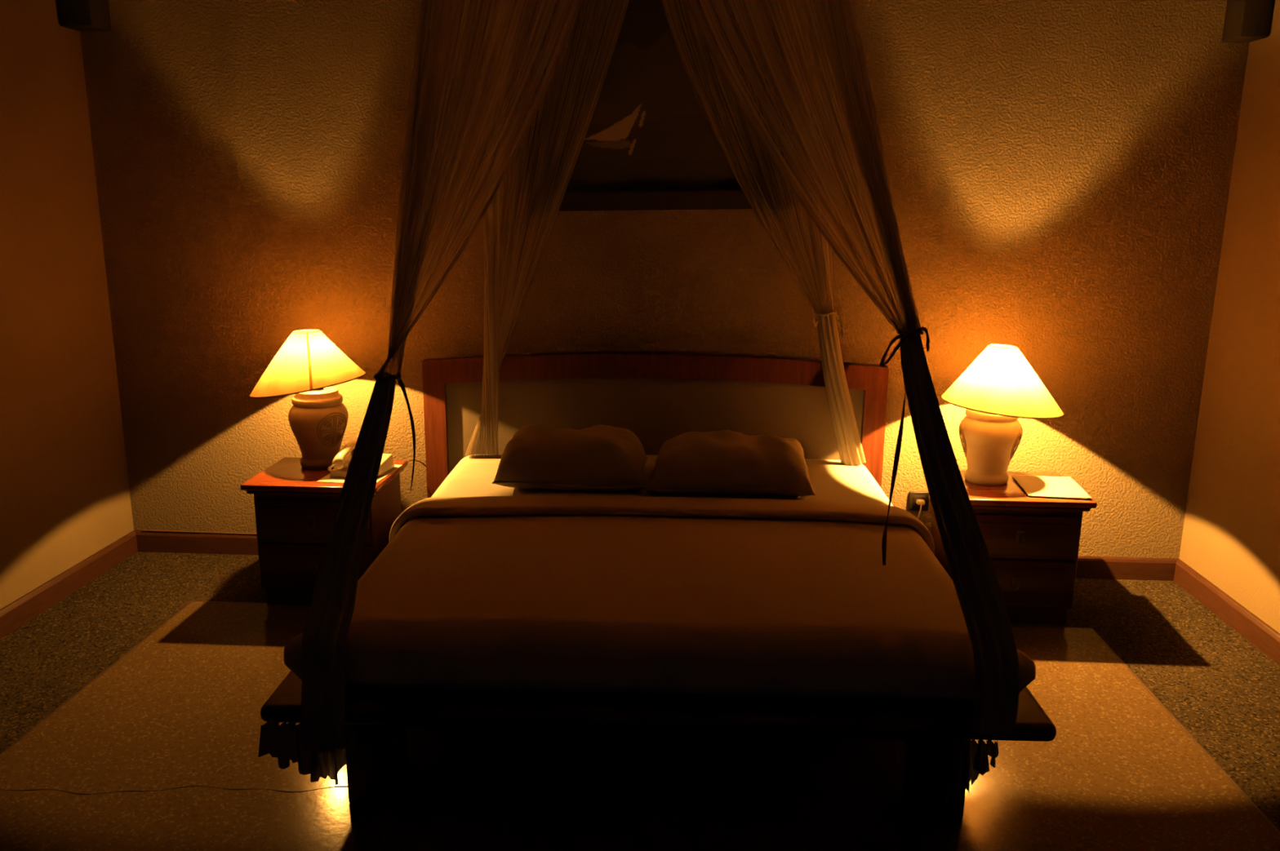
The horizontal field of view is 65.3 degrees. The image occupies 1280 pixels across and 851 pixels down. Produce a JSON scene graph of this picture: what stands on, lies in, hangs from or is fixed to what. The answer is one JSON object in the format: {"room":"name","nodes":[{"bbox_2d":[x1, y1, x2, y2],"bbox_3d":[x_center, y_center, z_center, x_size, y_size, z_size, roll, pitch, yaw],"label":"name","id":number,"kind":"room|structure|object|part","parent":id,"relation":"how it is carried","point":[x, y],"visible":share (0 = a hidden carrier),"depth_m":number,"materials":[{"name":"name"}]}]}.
{"room":"bedroom","nodes":[
{"label":"bedroom","id":0,"kind":"room"},
{"bbox_2d":[0,0,133,609],"bbox_3d":[-2.532,-0.345,1.407,0.150,3.200,5.820,1,13,3],"label":"wall","id":1,"kind":"structure","parent":0,"point":[65,498],"depth_m":3.94,"materials":[{"name":"beige paint"}]},
{"bbox_2d":[0,530,137,639],"bbox_3d":[-2.461,1.170,1.747,0.020,0.096,5.820,1,13,3],"label":"baseboard","id":2,"kind":"structure","parent":1,"relation":"attached to","point":[23,610],"depth_m":4.04,"materials":[{"name":"brown wood"}]},
{"bbox_2d":[0,551,1279,850],"bbox_3d":[-0.142,1.306,1.727,4.959,0.123,5.970,1,13,3],"label":"floor","id":3,"kind":"structure","parent":0,"point":[131,705],"depth_m":2.91,"materials":[{"name":"grey carpet"}]},
{"bbox_2d":[240,457,408,604],"bbox_3d":[-1.263,0.435,4.091,0.536,0.510,0.433,1,13,3],"label":"nightstand","id":4,"kind":"object","parent":3,"relation":"on","point":[295,512],"visible":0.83,"depth_m":3.91,"materials":[{"name":"red wood"}]},
{"bbox_2d":[248,328,366,470],"bbox_3d":[-1.346,-0.110,4.075,0.456,0.559,0.462,3,13,10],"label":"table lamp","id":5,"kind":"object","parent":4,"relation":"on","point":[308,364],"visible":0.98,"depth_m":3.98,"materials":[{"name":"ceramic"}]},
{"bbox_3d":[-1.344,-0.256,4.043,0.451,0.256,0.458,1,13,3],"label":"lamp shade","id":6,"kind":"part","parent":5,"relation":"part of","materials":[{"name":"fabric"}]},
{"bbox_3d":[-1.346,-0.169,4.062,0.456,0.083,0.462,1,13,3],"label":"trim","id":7,"kind":"part","parent":5,"relation":"part of","materials":[{"name":"fabric"}]},
{"bbox_2d":[288,386,348,470],"bbox_3d":[-1.315,0.008,4.100,0.238,0.318,0.234,1,13,3],"label":"lamp base","id":8,"kind":"object","parent":5,"relation":"attached to","point":[317,419],"depth_m":4.02,"materials":[{"name":"ceramic"}]},
{"bbox_3d":[-1.273,0.375,3.865,0.030,0.052,0.020,1,13,3],"label":"drop handle","id":9,"kind":"part","parent":4,"relation":"part of","materials":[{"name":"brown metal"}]},
{"bbox_3d":[-1.272,0.369,3.886,0.442,0.160,0.023,1,13,3],"label":"drawer","id":10,"kind":"part","parent":4,"relation":"part of","materials":[{"name":"brown wood"}]},
{"bbox_3d":[-1.275,0.555,3.907,0.030,0.052,0.020,1,13,3],"label":"drop handle","id":11,"kind":"part","parent":4,"relation":"part of","materials":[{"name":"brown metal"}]},
{"bbox_3d":[-1.274,0.550,3.927,0.442,0.170,0.023,1,13,3],"label":"drawer","id":12,"kind":"part","parent":4,"relation":"part of","materials":[{"name":"brown wood"}]},
{"bbox_3d":[-1.260,0.218,4.048,0.506,0.020,0.405,1,13,3],"label":"moulding","id":13,"kind":"part","parent":4,"relation":"part of","materials":[{"name":"brown wood"}]},
{"bbox_2d":[317,464,401,483],"bbox_3d":[-1.121,0.191,4.016,0.235,0.002,0.290,2,13,8],"label":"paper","id":14,"kind":"object","parent":4,"relation":"on","point":[327,478],"visible":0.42,"depth_m":3.94,"materials":[{"name":"white paper"}]},
{"bbox_2d":[327,440,394,477],"bbox_3d":[-1.119,0.132,4.011,0.191,0.114,0.209,3,13,11],"label":"telephone","id":15,"kind":"object","parent":14,"relation":"on","point":[340,464],"visible":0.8,"depth_m":3.97,"materials":[{"name":"beige plastic"}]},
{"bbox_3d":[-1.207,0.171,3.946,0.045,0.045,0.036,3,13,11],"label":"coiled cord","id":16,"kind":"part","parent":15,"relation":"part of","materials":[{"name":"beige plastic"}]},
{"bbox_2d":[260,351,1056,819],"bbox_3d":[0.053,0.376,3.382,2.005,0.966,1.945,1,13,2],"label":"bed","id":17,"kind":"object","parent":3,"relation":"on","point":[658,397],"visible":0.48,"depth_m":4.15,"materials":[{"name":"red wood"}]},
{"bbox_3d":[-0.717,0.858,2.724,0.132,0.304,0.140,1,13,2],"label":"leg","id":18,"kind":"part","parent":17,"relation":"part of","materials":[{"name":"brown wood"}]},
{"bbox_3d":[0.056,0.036,4.269,1.776,0.514,0.014,1,13,2],"label":"headboard panel","id":19,"kind":"part","parent":17,"relation":"part of","materials":[{"name":"beige fabric"}]},
{"bbox_3d":[0.059,-0.237,4.209,1.950,0.139,0.062,1,13,2],"label":"rail","id":20,"kind":"part","parent":17,"relation":"part of","materials":[{"name":"red wood"}]},
{"bbox_3d":[0.040,0.769,2.695,1.380,0.104,0.060,1,13,2],"label":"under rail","id":21,"kind":"part","parent":17,"relation":"part of","materials":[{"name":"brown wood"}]},
{"bbox_2d":[345,454,975,701],"bbox_3d":[0.065,0.406,3.384,1.773,0.199,1.850,1,13,3],"label":"mattress","id":22,"kind":"object","parent":17,"relation":"on","point":[831,481],"visible":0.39,"depth_m":3.63,"materials":[{"name":"white fabric"}]},
{"bbox_2d":[492,424,648,491],"bbox_3d":[-0.252,0.105,3.796,0.560,0.195,0.405,1,13,1],"label":"pillow","id":23,"kind":"object","parent":22,"relation":"on","point":[597,458],"visible":1,"depth_m":3.63,"materials":[{"name":"brown fabric"}]},
{"bbox_2d":[283,495,1035,698],"bbox_3d":[0.057,0.449,3.027,1.897,0.196,1.155,1,13,2],"label":"bedspread","id":24,"kind":"object","parent":22,"relation":"on","point":[541,588],"visible":0.89,"depth_m":2.68,"materials":[{"name":"brown fabric"}]},
{"bbox_2d":[645,429,815,496],"bbox_3d":[0.342,0.124,3.758,0.604,0.187,0.415,2,13,5],"label":"pillow","id":25,"kind":"object","parent":22,"relation":"on","point":[722,462],"visible":1,"depth_m":3.60,"materials":[{"name":"brown fabric"}]},
{"bbox_3d":[0.794,0.882,2.681,0.132,0.304,0.140,1,13,2],"label":"leg","id":26,"kind":"part","parent":17,"relation":"part of","materials":[{"name":"brown wood"}]},
{"bbox_2d":[930,470,1097,623],"bbox_3d":[1.445,0.483,3.994,0.536,0.510,0.431,1,13,3],"label":"nightstand","id":27,"kind":"object","parent":3,"relation":"on","point":[1032,544],"visible":0.68,"depth_m":3.80,"materials":[{"name":"red wood"}]},
{"bbox_2d":[940,343,1064,485],"bbox_3d":[1.420,-0.045,3.937,0.461,0.545,0.462,1,13,3],"label":"table lamp","id":28,"kind":"object","parent":27,"relation":"on","point":[1000,387],"visible":1,"depth_m":3.84,"materials":[{"name":"ceramic"}]},
{"bbox_2d":[959,408,1022,485],"bbox_3d":[1.385,0.065,3.964,0.239,0.318,0.234,1,13,3],"label":"lamp base","id":29,"kind":"object","parent":28,"relation":"attached to","point":[989,442],"depth_m":3.89,"materials":[{"name":"ceramic"}]},
{"bbox_3d":[1.420,-0.186,3.905,0.457,0.251,0.458,1,13,3],"label":"lamp shade","id":30,"kind":"part","parent":28,"relation":"part of","materials":[{"name":"white fabric"}]},
{"bbox_3d":[1.420,-0.081,3.929,0.462,0.041,0.462,1,13,3],"label":"trim","id":31,"kind":"part","parent":28,"relation":"part of","materials":[{"name":"fabric"}]},
{"bbox_3d":[1.433,0.603,3.811,0.030,0.052,0.020,1,13,3],"label":"drop handle","id":32,"kind":"part","parent":27,"relation":"part of","materials":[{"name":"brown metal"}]},
{"bbox_3d":[1.435,0.423,3.770,0.030,0.052,0.020,1,13,3],"label":"drop handle","id":33,"kind":"part","parent":27,"relation":"part of","materials":[{"name":"brown metal"}]},
{"bbox_3d":[1.436,0.417,3.790,0.442,0.160,0.023,1,13,3],"label":"drawer","id":34,"kind":"part","parent":27,"relation":"part of","materials":[{"name":"brown wood"}]},
{"bbox_3d":[1.448,0.266,3.951,0.506,0.020,0.403,1,13,3],"label":"moulding","id":35,"kind":"part","parent":27,"relation":"part of","materials":[{"name":"brown wood"}]},
{"bbox_3d":[1.435,0.597,3.831,0.442,0.170,0.023,1,13,3],"label":"drawer","id":36,"kind":"part","parent":27,"relation":"part of","materials":[{"name":"brown wood"}]},
{"bbox_2d":[1012,475,1090,500],"bbox_3d":[1.599,0.237,3.901,0.226,0.010,0.290,2,13,8],"label":"folder","id":37,"kind":"object","parent":27,"relation":"on","point":[1058,487],"visible":1,"depth_m":3.88,"materials":[{"name":"beige paper"}]},
{"bbox_2d":[80,0,1249,559],"bbox_3d":[0.030,-0.955,4.192,4.959,3.200,0.150,1,13,3],"label":"wall","id":38,"kind":"structure","parent":0,"point":[1060,171],"depth_m":4.15,"materials":[{"name":"beige paint"}]},
{"bbox_2d":[404,459,426,468],"bbox_3d":[-0.983,0.376,4.392,0.076,0.488,0.194,9,15,32],"label":"cable","id":39,"kind":"object","parent":38,"relation":"attached to","point":[410,460],"visible":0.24,"depth_m":4.34,"materials":[{"name":"black plastic"}]},
{"bbox_2d":[520,0,791,211],"bbox_3d":[0.070,-1.339,4.003,1.114,0.975,0.036,0,13,3],"label":"painting","id":40,"kind":"object","parent":38,"relation":"attached to","point":[649,144],"visible":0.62,"depth_m":4.04,"materials":[{"name":"fabric"}]},
{"bbox_3d":[-0.429,-1.339,4.031,0.075,0.930,0.036,0,13,3],"label":"frame rail","id":41,"kind":"part","parent":40,"relation":"part of","materials":[{"name":"black wood"}]},
{"bbox_3d":[0.075,-0.922,4.098,1.075,0.075,0.036,0,13,3],"label":"frame rail","id":42,"kind":"part","parent":40,"relation":"part of","materials":[{"name":"black wood"}]},
{"bbox_3d":[0.570,-1.339,3.976,0.075,0.930,0.036,0,13,3],"label":"frame rail","id":43,"kind":"part","parent":40,"relation":"part of","materials":[{"name":"black wood"}]},
{"bbox_2d":[134,530,1177,581],"bbox_3d":[0.011,0.577,4.454,4.659,0.096,0.020,1,13,3],"label":"baseboard","id":44,"kind":"structure","parent":38,"relation":"attached to","point":[1087,567],"depth_m":4.53,"materials":[{"name":"brown wood"}]},
{"bbox_2d":[142,529,257,534],"bbox_3d":[-1.850,0.534,4.532,0.828,0.115,0.091,3,13,10],"label":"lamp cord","id":45,"kind":"object","parent":44,"relation":"on","point":[143,530],"visible":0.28,"depth_m":4.54,"materials":[{"name":"brown wood"}]},
{"bbox_2d":[907,491,928,511],"bbox_3d":[1.208,0.328,4.334,0.086,0.086,0.015,1,13,3],"label":"wall outlet","id":46,"kind":"object","parent":38,"relation":"attached to","point":[913,496],"visible":0.94,"depth_m":4.33,"materials":[{"name":"black plastic"}]},
{"bbox_2d":[912,496,924,506],"bbox_3d":[1.208,0.329,4.330,0.050,0.050,0.006,1,13,3],"label":"socket","id":47,"kind":"object","parent":46,"relation":"attached to","point":[914,498],"depth_m":4.33,"materials":[{"name":"white plastic"}]},
{"bbox_2d":[915,499,924,519],"bbox_3d":[1.277,0.494,4.321,0.186,0.340,0.042,5,13,17],"label":"plug","id":48,"kind":"object","parent":38,"relation":"attached to","point":[919,502],"visible":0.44,"depth_m":4.30,"materials":[{"name":"white plastic"}]},
{"bbox_3d":[1.275,0.503,4.314,0.186,0.326,0.016,4,13,13],"label":"cord","id":49,"kind":"part","parent":48,"relation":"part of","materials":[{"name":"white plastic"}]},
{"bbox_2d":[1178,0,1279,633],"bbox_3d":[2.270,-0.243,1.165,0.150,3.200,5.820,1,13,3],"label":"wall","id":50,"kind":"structure","parent":0,"point":[1231,534],"depth_m":3.84,"materials":[{"name":"beige paint"}]},
{"bbox_2d":[1173,559,1279,666],"bbox_3d":[2.171,1.268,1.514,0.020,0.096,5.820,1,13,3],"label":"baseboard","id":51,"kind":"structure","parent":50,"relation":"attached to","point":[1259,633],"depth_m":3.88,"materials":[{"name":"brown wood"}]},
{"bbox_3d":[-0.111,-1.919,0.992,4.959,0.100,5.970,1,13,3],"label":"ceiling","id":52,"kind":"structure","parent":0,"visible":0},
{"bbox_2d":[56,0,111,31],"bbox_3d":[-2.224,-2.062,3.914,0.140,0.960,0.145,1,13,3],"label":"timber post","id":53,"kind":"object","parent":52,"relation":"hanging from","point":[81,15],"visible":1,"depth_m":3.95,"materials":[{"name":"brown wood"}]},
{"bbox_2d":[257,0,1019,804],"bbox_3d":[0.030,-0.772,3.015,1.867,3.039,1.902,1,13,3],"label":"net","id":54,"kind":"object","parent":52,"relation":"hanging from","point":[321,745],"visible":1,"depth_m":2.54,"materials":[{"name":"brown fabric"}]},
{"bbox_3d":[-0.520,-0.853,2.724,0.627,1.356,0.695,-9,16,-36],"label":"net panel","id":55,"kind":"part","parent":54,"relation":"part of","materials":[{"name":"white fabric"}]},
{"bbox_3d":[-0.476,-0.785,3.774,0.645,1.955,0.714,12,17,40],"label":"net panel","id":56,"kind":"part","parent":54,"relation":"part of","materials":[{"name":"white fabric"}]},
{"bbox_3d":[0.390,-1.034,3.509,0.723,1.335,0.650,1,13,3],"label":"net panel","id":57,"kind":"part","parent":54,"relation":"part of","materials":[{"name":"white fabric"}]},
{"bbox_3d":[0.480,-0.893,2.635,0.718,1.220,0.687,12,17,41],"label":"net panel","id":58,"kind":"part","parent":54,"relation":"part of","materials":[{"name":"white fabric"}]},
{"bbox_2d":[1222,0,1274,43],"bbox_3d":[2.304,-1.949,3.689,0.110,0.995,0.145,1,13,3],"label":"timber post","id":59,"kind":"object","parent":52,"relation":"hanging from","point":[1246,21],"visible":1,"depth_m":3.73,"materials":[{"name":"brown wood"}]}
]}

